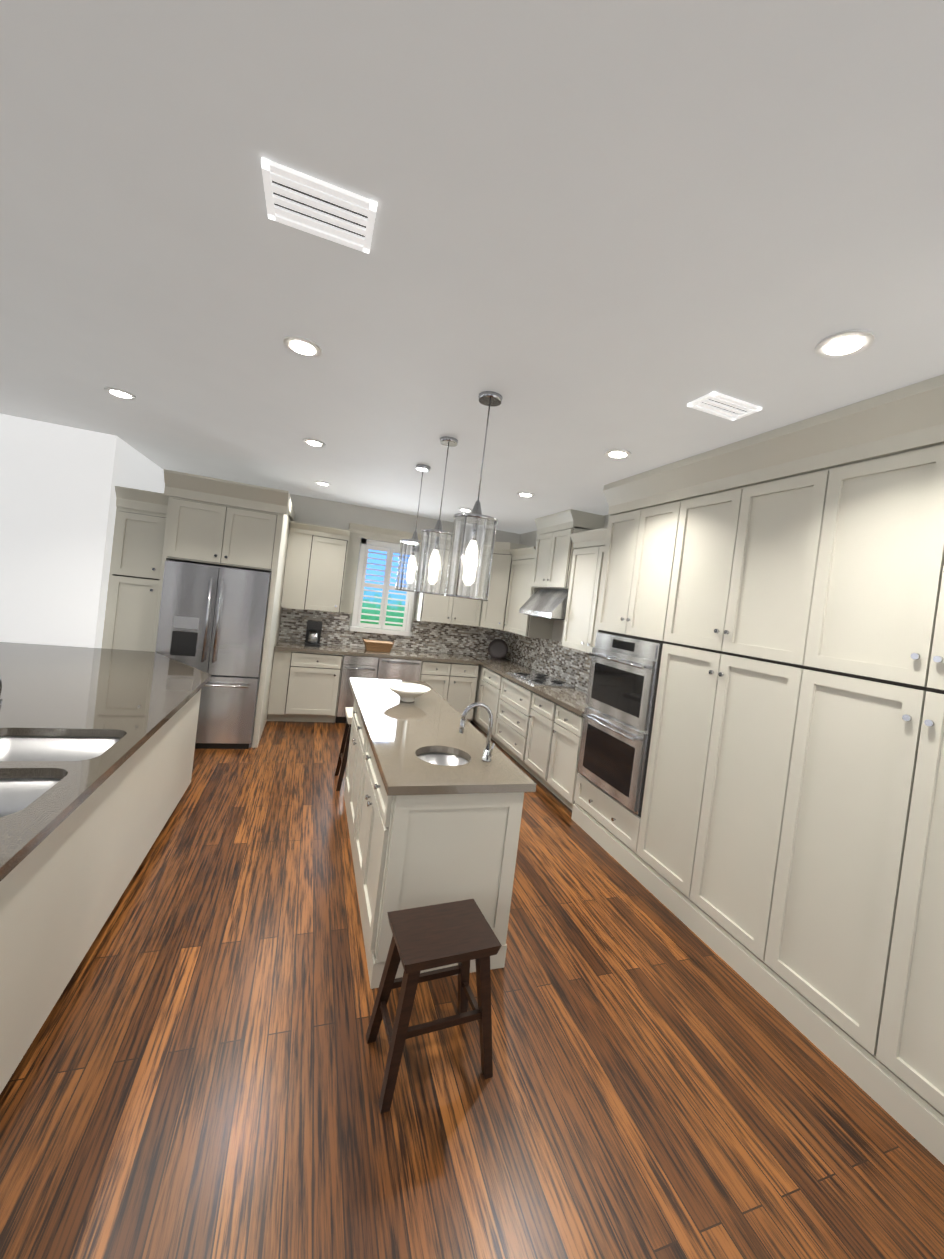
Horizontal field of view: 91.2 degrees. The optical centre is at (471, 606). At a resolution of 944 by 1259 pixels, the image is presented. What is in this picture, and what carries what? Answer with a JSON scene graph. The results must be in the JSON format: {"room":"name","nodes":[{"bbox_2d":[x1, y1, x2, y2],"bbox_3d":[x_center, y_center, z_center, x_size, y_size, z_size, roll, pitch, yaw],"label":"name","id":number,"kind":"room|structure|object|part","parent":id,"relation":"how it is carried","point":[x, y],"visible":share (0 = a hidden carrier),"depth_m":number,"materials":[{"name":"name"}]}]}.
{"room":"kitchen","nodes":[
{"label":"kitchen","id":0,"kind":"room"},
{"bbox_2d":[0,414,610,647],"bbox_3d":[-1.183,0.164,2.195,6.760,2.840,8.400,7,1,-19],"label":"wall","id":1,"kind":"structure","parent":0,"point":[58,483],"depth_m":4.10,"materials":[{"name":"paint"}]},
{"bbox_2d":[154,469,294,572],"bbox_3d":[-2.612,-0.845,5.144,1.065,0.800,1.586,7,1,-19],"label":"upper cabinet","id":2,"kind":"object","parent":1,"relation":"attached to","point":[200,519],"depth_m":4.46,"materials":[{"name":"paint"}]},
{"bbox_2d":[278,529,309,608],"bbox_3d":[-2.256,-0.469,5.952,0.260,0.970,0.330,7,1,-19],"label":"upper cabinet","id":3,"kind":"object","parent":1,"relation":"attached to","point":[293,582],"depth_m":5.79,"materials":[{"name":"paint"}]},
{"bbox_2d":[302,533,349,612],"bbox_3d":[-1.914,-0.430,6.058,0.460,0.970,0.354,7,1,-19],"label":"upper cabinet","id":4,"kind":"object","parent":1,"relation":"attached to","point":[326,560],"depth_m":5.90,"materials":[{"name":"paint"}]},
{"bbox_2d":[349,538,418,635],"bbox_3d":[-1.197,-0.260,6.452,0.860,1.270,0.090,7,1,-19],"label":"window shutters","id":5,"kind":"object","parent":1,"relation":"attached to","point":[381,605],"visible":0.83,"depth_m":6.45,"materials":[{"name":"white paint"}]},
{"bbox_2d":[414,545,489,628],"bbox_3d":[-0.257,-0.281,6.605,0.941,1.050,0.404,7,1,-19],"label":"upper cabinet","id":6,"kind":"object","parent":1,"relation":"attached to","point":[431,609],"depth_m":6.46,"materials":[{"name":"paint"}]},
{"bbox_2d":[478,545,525,632],"bbox_3d":[0.450,-0.238,6.743,0.603,1.130,0.603,7,1,-19],"label":"upper cabinet","id":7,"kind":"object","parent":1,"relation":"attached to","point":[492,608],"depth_m":6.52,"materials":[{"name":"paint"}]},
{"bbox_3d":[0.343,-0.220,6.528,0.264,1.065,0.264,7,1,-19],"label":"corner door","id":8,"kind":"part","parent":7,"relation":"part of","materials":[{"name":"paint"}]},
{"bbox_2d":[498,553,553,640],"bbox_3d":[0.745,-0.132,6.164,0.403,1.010,0.809,7,1,-19],"label":"upper cabinet","id":9,"kind":"object","parent":1,"relation":"attached to","point":[517,624],"depth_m":6.16,"materials":[{"name":"paint"}]},
{"bbox_2d":[518,577,565,620],"bbox_3d":[0.964,-0.077,5.368,0.500,0.400,0.800,7,1,-19],"label":"range hood","id":10,"kind":"object","parent":1,"relation":"attached to","point":[540,596],"depth_m":5.36,"materials":[{"name":"metal"}]},
{"bbox_2d":[526,509,605,588],"bbox_3d":[1.063,-0.619,5.370,0.430,0.840,0.840,7,1,-19],"label":"upper cabinet","id":11,"kind":"object","parent":1,"relation":"attached to","point":[550,557],"depth_m":5.12,"materials":[{"name":"paint"}]},
{"bbox_2d":[558,541,605,656],"bbox_3d":[1.332,-0.063,4.527,0.354,1.070,0.983,7,1,-19],"label":"upper cabinet","id":12,"kind":"object","parent":1,"relation":"attached to","point":[579,613],"depth_m":4.66,"materials":[{"name":"paint"}]},
{"bbox_2d":[0,721,943,1258],"bbox_3d":[-1.357,1.613,2.220,6.760,0.080,8.400,7,1,-19],"label":"floor","id":13,"kind":"structure","parent":0,"point":[198,1071],"depth_m":1.66,"materials":[{"name":"brown wood"}]},
{"bbox_2d":[0,642,210,1093],"bbox_3d":[-2.342,0.801,1.123,2.120,1.334,6.450,7,1,-19],"label":"kitchen island","id":14,"kind":"object","parent":13,"relation":"on","point":[97,747],"visible":1,"depth_m":2.10,"materials":[{"name":"paint"}]},
{"bbox_2d":[0,653,2,768],"bbox_3d":[-1.928,0.378,1.702,0.271,0.414,0.128,7,1,-19],"label":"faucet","id":15,"kind":"object","parent":14,"relation":"on","point":[1,699],"depth_m":1.77,"materials":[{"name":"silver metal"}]},
{"bbox_2d":[102,486,189,651],"bbox_3d":[-3.435,0.066,4.997,0.438,2.400,1.436,7,1,-19],"label":"tall cabinet","id":16,"kind":"object","parent":13,"relation":"on","point":[135,583],"depth_m":4.37,"materials":[{"name":"paint"}]},
{"bbox_2d":[155,560,270,748],"bbox_3d":[-2.648,0.476,4.792,0.906,1.780,0.822,7,1,-19],"label":"refrigerator","id":17,"kind":"object","parent":13,"relation":"on","point":[212,621],"visible":0.81,"depth_m":4.49,"materials":[{"name":"silver metal"}]},
{"bbox_2d":[266,649,342,721],"bbox_3d":[-2.126,0.973,5.926,0.797,0.880,0.622,7,1,-19],"label":"base cabinet","id":18,"kind":"object","parent":13,"relation":"on","point":[304,687],"depth_m":5.64,"materials":[{"name":"paint"}]},
{"bbox_2d":[274,641,481,664],"bbox_3d":[-1.200,0.615,6.214,2.647,0.040,0.635,7,1,-19],"label":"countertop","id":19,"kind":"structure","parent":18,"relation":"on","point":[290,646],"depth_m":6.06,"materials":[{"name":"grey stone"}]},
{"bbox_2d":[305,620,321,646],"bbox_3d":[-2.033,0.338,5.932,0.180,0.319,0.240,7,1,-19],"label":"coffee maker","id":20,"kind":"object","parent":19,"relation":"on","point":[313,633],"visible":1,"depth_m":5.84,"materials":[{"name":"black plastic"}]},
{"bbox_2d":[362,638,394,652],"bbox_3d":[-1.257,0.513,6.185,0.421,0.149,0.250,7,1,-19],"label":"wicker basket","id":21,"kind":"object","parent":19,"relation":"on","point":[378,646],"visible":1,"depth_m":6.09,"materials":[{"name":"brown wicker"}]},
{"bbox_2d":[335,707,352,790],"bbox_3d":[-0.992,1.265,4.165,0.392,0.630,0.356,7,1,-19],"label":"stool","id":22,"kind":"object","parent":13,"relation":"on","point":[342,757],"visible":0.46,"depth_m":3.99,"materials":[{"name":"brown wood"}]},
{"bbox_2d":[335,655,378,722],"bbox_3d":[-1.532,1.043,6.096,0.435,0.876,0.650,7,1,-19],"label":"dishwasher","id":23,"kind":"object","parent":13,"relation":"on","point":[359,667],"visible":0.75,"depth_m":5.81,"materials":[{"name":"silver metal"}]},
{"bbox_2d":[376,657,421,680],"bbox_3d":[-1.062,1.097,6.260,0.556,0.876,0.650,7,1,-19],"label":"drawers","id":24,"kind":"object","parent":13,"relation":"on","point":[397,669],"visible":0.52,"depth_m":5.99,"materials":[{"name":"silver metal"}]},
{"bbox_2d":[366,899,501,1113],"bbox_3d":[-0.141,1.475,1.769,0.422,0.500,0.286,6,1,-23],"label":"stool","id":25,"kind":"object","parent":13,"relation":"on","point":[461,933],"visible":1,"depth_m":1.72,"materials":[{"name":"brown wood"}]},
{"bbox_2d":[344,689,523,988],"bbox_3d":[-0.422,1.228,3.048,0.680,0.880,1.955,7,1,-19],"label":"kitchen island","id":26,"kind":"object","parent":13,"relation":"on","point":[408,852],"depth_m":2.16,"materials":[{"name":"paint"}]},
{"bbox_2d":[349,677,535,796],"bbox_3d":[-0.406,0.763,3.209,0.711,0.040,2.350,7,1,-19],"label":"island countertop","id":27,"kind":"structure","parent":26,"relation":"on","point":[396,728],"depth_m":2.53,"materials":[{"name":"beige stone"}]},
{"bbox_2d":[387,682,430,701],"bbox_3d":[-0.494,0.671,3.570,0.340,0.108,0.340,7,1,-19],"label":"decorative bowl","id":28,"kind":"object","parent":27,"relation":"on","point":[407,692],"visible":1,"depth_m":3.60,"materials":[{"name":"ceramic"}]},
{"bbox_2d":[416,749,471,764],"bbox_3d":[-0.166,0.900,2.458,0.349,0.172,0.348,7,1,-19],"label":"sink","id":29,"kind":"object","parent":27,"relation":"in","point":[427,756],"depth_m":2.59,"materials":[{"name":"silver metal"}]},
{"bbox_2d":[456,702,495,760],"bbox_3d":[0.032,0.656,2.418,0.188,0.306,0.094,7,1,-19],"label":"faucet","id":30,"kind":"object","parent":27,"relation":"on","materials":[{"name":"silver metal"}]},
{"bbox_2d":[419,661,481,721],"bbox_3d":[-0.427,1.166,6.516,0.809,0.880,0.622,7,1,-19],"label":"base cabinet","id":31,"kind":"object","parent":13,"relation":"on","point":[457,684],"depth_m":6.26,"materials":[{"name":"paint"}]},
{"bbox_2d":[474,665,497,739],"bbox_3d":[0.499,1.285,6.072,0.622,0.880,0.640,7,1,-19],"label":"base cabinet","id":32,"kind":"object","parent":13,"relation":"on","point":[488,691],"depth_m":6.05,"materials":[{"name":"paint"}]},
{"bbox_2d":[494,673,529,764],"bbox_3d":[0.738,1.326,5.372,0.622,0.880,0.840,7,1,-19],"label":"base cabinet","id":33,"kind":"object","parent":13,"relation":"on","point":[529,690],"depth_m":5.30,"materials":[{"name":"paint"}]},
{"bbox_2d":[522,693,553,782],"bbox_3d":[0.953,1.363,4.739,0.622,0.880,0.500,7,1,-19],"label":"base cabinet","id":34,"kind":"object","parent":13,"relation":"on","point":[538,715],"depth_m":4.69,"materials":[{"name":"paint"}]},
{"bbox_2d":[542,705,583,809],"bbox_3d":[1.112,1.390,4.274,0.622,0.880,0.485,7,1,-19],"label":"base cabinet","id":35,"kind":"object","parent":13,"relation":"on","point":[562,754],"depth_m":4.19,"materials":[{"name":"paint"}]},
{"bbox_2d":[466,653,587,716],"bbox_3d":[0.727,0.859,5.538,0.635,0.040,3.181,7,1,-19],"label":"countertop","id":36,"kind":"structure","parent":35,"relation":"on","point":[562,693],"depth_m":5.10,"materials":[{"name":"grey stone"}]},
{"bbox_2d":[488,639,507,660],"bbox_3d":[0.376,0.619,6.714,0.240,0.309,0.229,7,1,-19],"label":"decorative plate","id":37,"kind":"object","parent":36,"relation":"on","point":[497,649],"visible":1,"depth_m":6.71,"materials":[{"name":"ceramic"}]},
{"bbox_2d":[462,509,607,809],"bbox_3d":[0.782,0.347,5.526,0.648,2.830,3.181,7,1,-19],"label":"kitchen cabinets","id":38,"kind":"object","parent":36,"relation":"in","point":[535,696],"depth_m":5.21,"materials":[{"name":"paint"}]},
{"bbox_2d":[507,671,575,687],"bbox_3d":[0.784,0.831,5.359,0.510,0.034,0.720,7,1,-19],"label":"cooktop","id":39,"kind":"object","parent":36,"relation":"in","point":[541,680],"depth_m":5.23,"materials":[{"name":"silver metal"}]},
{"bbox_2d":[571,466,678,869],"bbox_3d":[1.435,0.466,3.605,0.650,2.816,0.874,7,1,-19],"label":"tall cabinet","id":40,"kind":"object","parent":13,"relation":"on","point":[639,523],"depth_m":3.49,"materials":[{"name":"paint"}]},
{"bbox_2d":[577,632,662,815],"bbox_3d":[1.069,0.824,3.535,0.105,1.200,0.750,7,1,-19],"label":"wall oven","id":41,"kind":"object","parent":40,"relation":"in","point":[618,715],"depth_m":3.44,"materials":[{"name":"silver metal"}]},
{"bbox_2d":[627,422,810,973],"bbox_3d":[1.719,0.514,2.771,0.650,2.816,1.019,7,1,-19],"label":"tall cabinet","id":42,"kind":"object","parent":13,"relation":"on","point":[759,798],"depth_m":2.68,"materials":[{"name":"paint"}]},
{"bbox_2d":[739,382,943,1164],"bbox_3d":[2.006,0.563,1.929,0.650,2.816,1.019,7,1,-19],"label":"tall cabinet","id":43,"kind":"object","parent":13,"relation":"on","point":[845,938],"depth_m":1.97,"materials":[{"name":"paint"}]},
{"bbox_2d":[0,0,943,533],"bbox_3d":[-1.009,-1.286,2.170,6.760,0.080,8.400,7,1,-19],"label":"ceiling","id":44,"kind":"structure","parent":0,"point":[632,226],"depth_m":1.36,"materials":[{"name":"paint"}]},
{"bbox_2d":[104,387,135,399],"bbox_3d":[-2.325,-1.409,3.057,0.168,0.012,0.168,8,1,44],"label":"recessed light","id":45,"kind":"object","parent":44,"relation":"in","point":[117,392],"depth_m":3.04,"materials":[{"name":"white paint"}]},
{"bbox_2d":[283,336,321,357],"bbox_3d":[-0.788,-1.209,2.154,0.168,0.012,0.168,8,1,44],"label":"recessed light","id":46,"kind":"object","parent":44,"relation":"in","point":[302,346],"depth_m":2.14,"materials":[{"name":"white paint"}]},
{"bbox_2d":[303,438,324,446],"bbox_3d":[-1.241,-1.289,3.635,0.168,0.012,0.168,6,1,-28],"label":"recessed light","id":47,"kind":"object","parent":44,"relation":"in","point":[313,442],"depth_m":3.61,"materials":[{"name":"white paint"}]},
{"bbox_2d":[261,157,377,253],"bbox_3d":[-0.439,-1.153,1.345,0.300,0.012,0.200,7,1,-19],"label":"ceiling vent","id":48,"kind":"object","parent":44,"relation":"in","point":[310,204],"depth_m":1.33,"materials":[{"name":"white metal"}]},
{"bbox_2d":[315,481,330,485],"bbox_3d":[-1.652,-1.364,5.120,0.168,0.012,0.168,8,1,44],"label":"recessed light","id":49,"kind":"object","parent":44,"relation":"in","point":[317,482],"depth_m":5.09,"materials":[{"name":"white paint"}]},
{"bbox_2d":[395,464,430,591],"bbox_3d":[-0.481,-0.668,3.973,0.238,1.077,0.238,7,1,-19],"label":"pendant light","id":50,"kind":"object","parent":44,"relation":"hanging from","point":[411,569],"visible":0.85,"depth_m":3.95,"materials":[{"name":"clear glass"}]},
{"bbox_3d":[-0.520,-0.345,3.978,0.230,0.403,0.230,7,1,-19],"label":"glass","id":51,"kind":"part","parent":50,"relation":"part of","materials":[{"name":"clear glass"}]},
{"bbox_2d":[414,436,457,595],"bbox_3d":[-0.223,-0.624,3.216,0.238,1.077,0.238,7,1,-19],"label":"pendant light","id":52,"kind":"object","parent":44,"relation":"hanging from","point":[437,532],"visible":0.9,"depth_m":3.19,"materials":[{"name":"clear glass"}]},
{"bbox_3d":[-0.262,-0.301,3.222,0.230,0.403,0.230,7,1,-19],"label":"glass","id":53,"kind":"part","parent":52,"relation":"part of","materials":[{"name":"clear glass"}]},
{"bbox_2d":[458,508,471,511],"bbox_3d":[-0.084,-1.185,5.665,0.168,0.012,0.168,7,1,26],"label":"recessed light","id":54,"kind":"object","parent":44,"relation":"in","point":[461,509],"depth_m":5.64,"materials":[{"name":"white paint"}]},
{"bbox_2d":[444,391,502,600],"bbox_3d":[0.034,-0.580,2.460,0.238,1.077,0.238,7,1,-19],"label":"pendant light","id":55,"kind":"object","parent":44,"relation":"hanging from","point":[475,518],"visible":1,"depth_m":2.43,"materials":[{"name":"clear glass"}]},
{"bbox_3d":[-0.004,-0.257,2.466,0.230,0.403,0.230,7,1,-19],"label":"glass","id":56,"kind":"part","parent":55,"relation":"part of","materials":[{"name":"clear glass"}]},
{"bbox_2d":[517,492,533,496],"bbox_3d":[0.523,-1.092,4.502,0.168,0.012,0.168,8,1,44],"label":"recessed light","id":57,"kind":"object","parent":44,"relation":"in","point":[524,494],"depth_m":4.48,"materials":[{"name":"white paint"}]},
{"bbox_2d":[605,449,630,458],"bbox_3d":[0.968,-1.014,3.071,0.168,0.012,0.168,8,1,44],"label":"recessed light","id":58,"kind":"object","parent":44,"relation":"in","point":[613,453],"depth_m":3.05,"materials":[{"name":"white paint"}]},
{"bbox_2d":[687,391,761,420],"bbox_3d":[1.220,-0.969,2.239,0.300,0.012,0.160,7,1,-19],"label":"ceiling vent","id":59,"kind":"object","parent":44,"relation":"in","point":[715,403],"depth_m":2.23,"materials":[{"name":"white metal"}]},
{"bbox_2d":[815,329,874,357],"bbox_3d":[1.341,-0.944,1.668,0.168,0.012,0.168,7,1,26],"label":"recessed light","id":60,"kind":"object","parent":44,"relation":"in","point":[844,343],"depth_m":1.65,"materials":[{"name":"white paint"}]}
]}

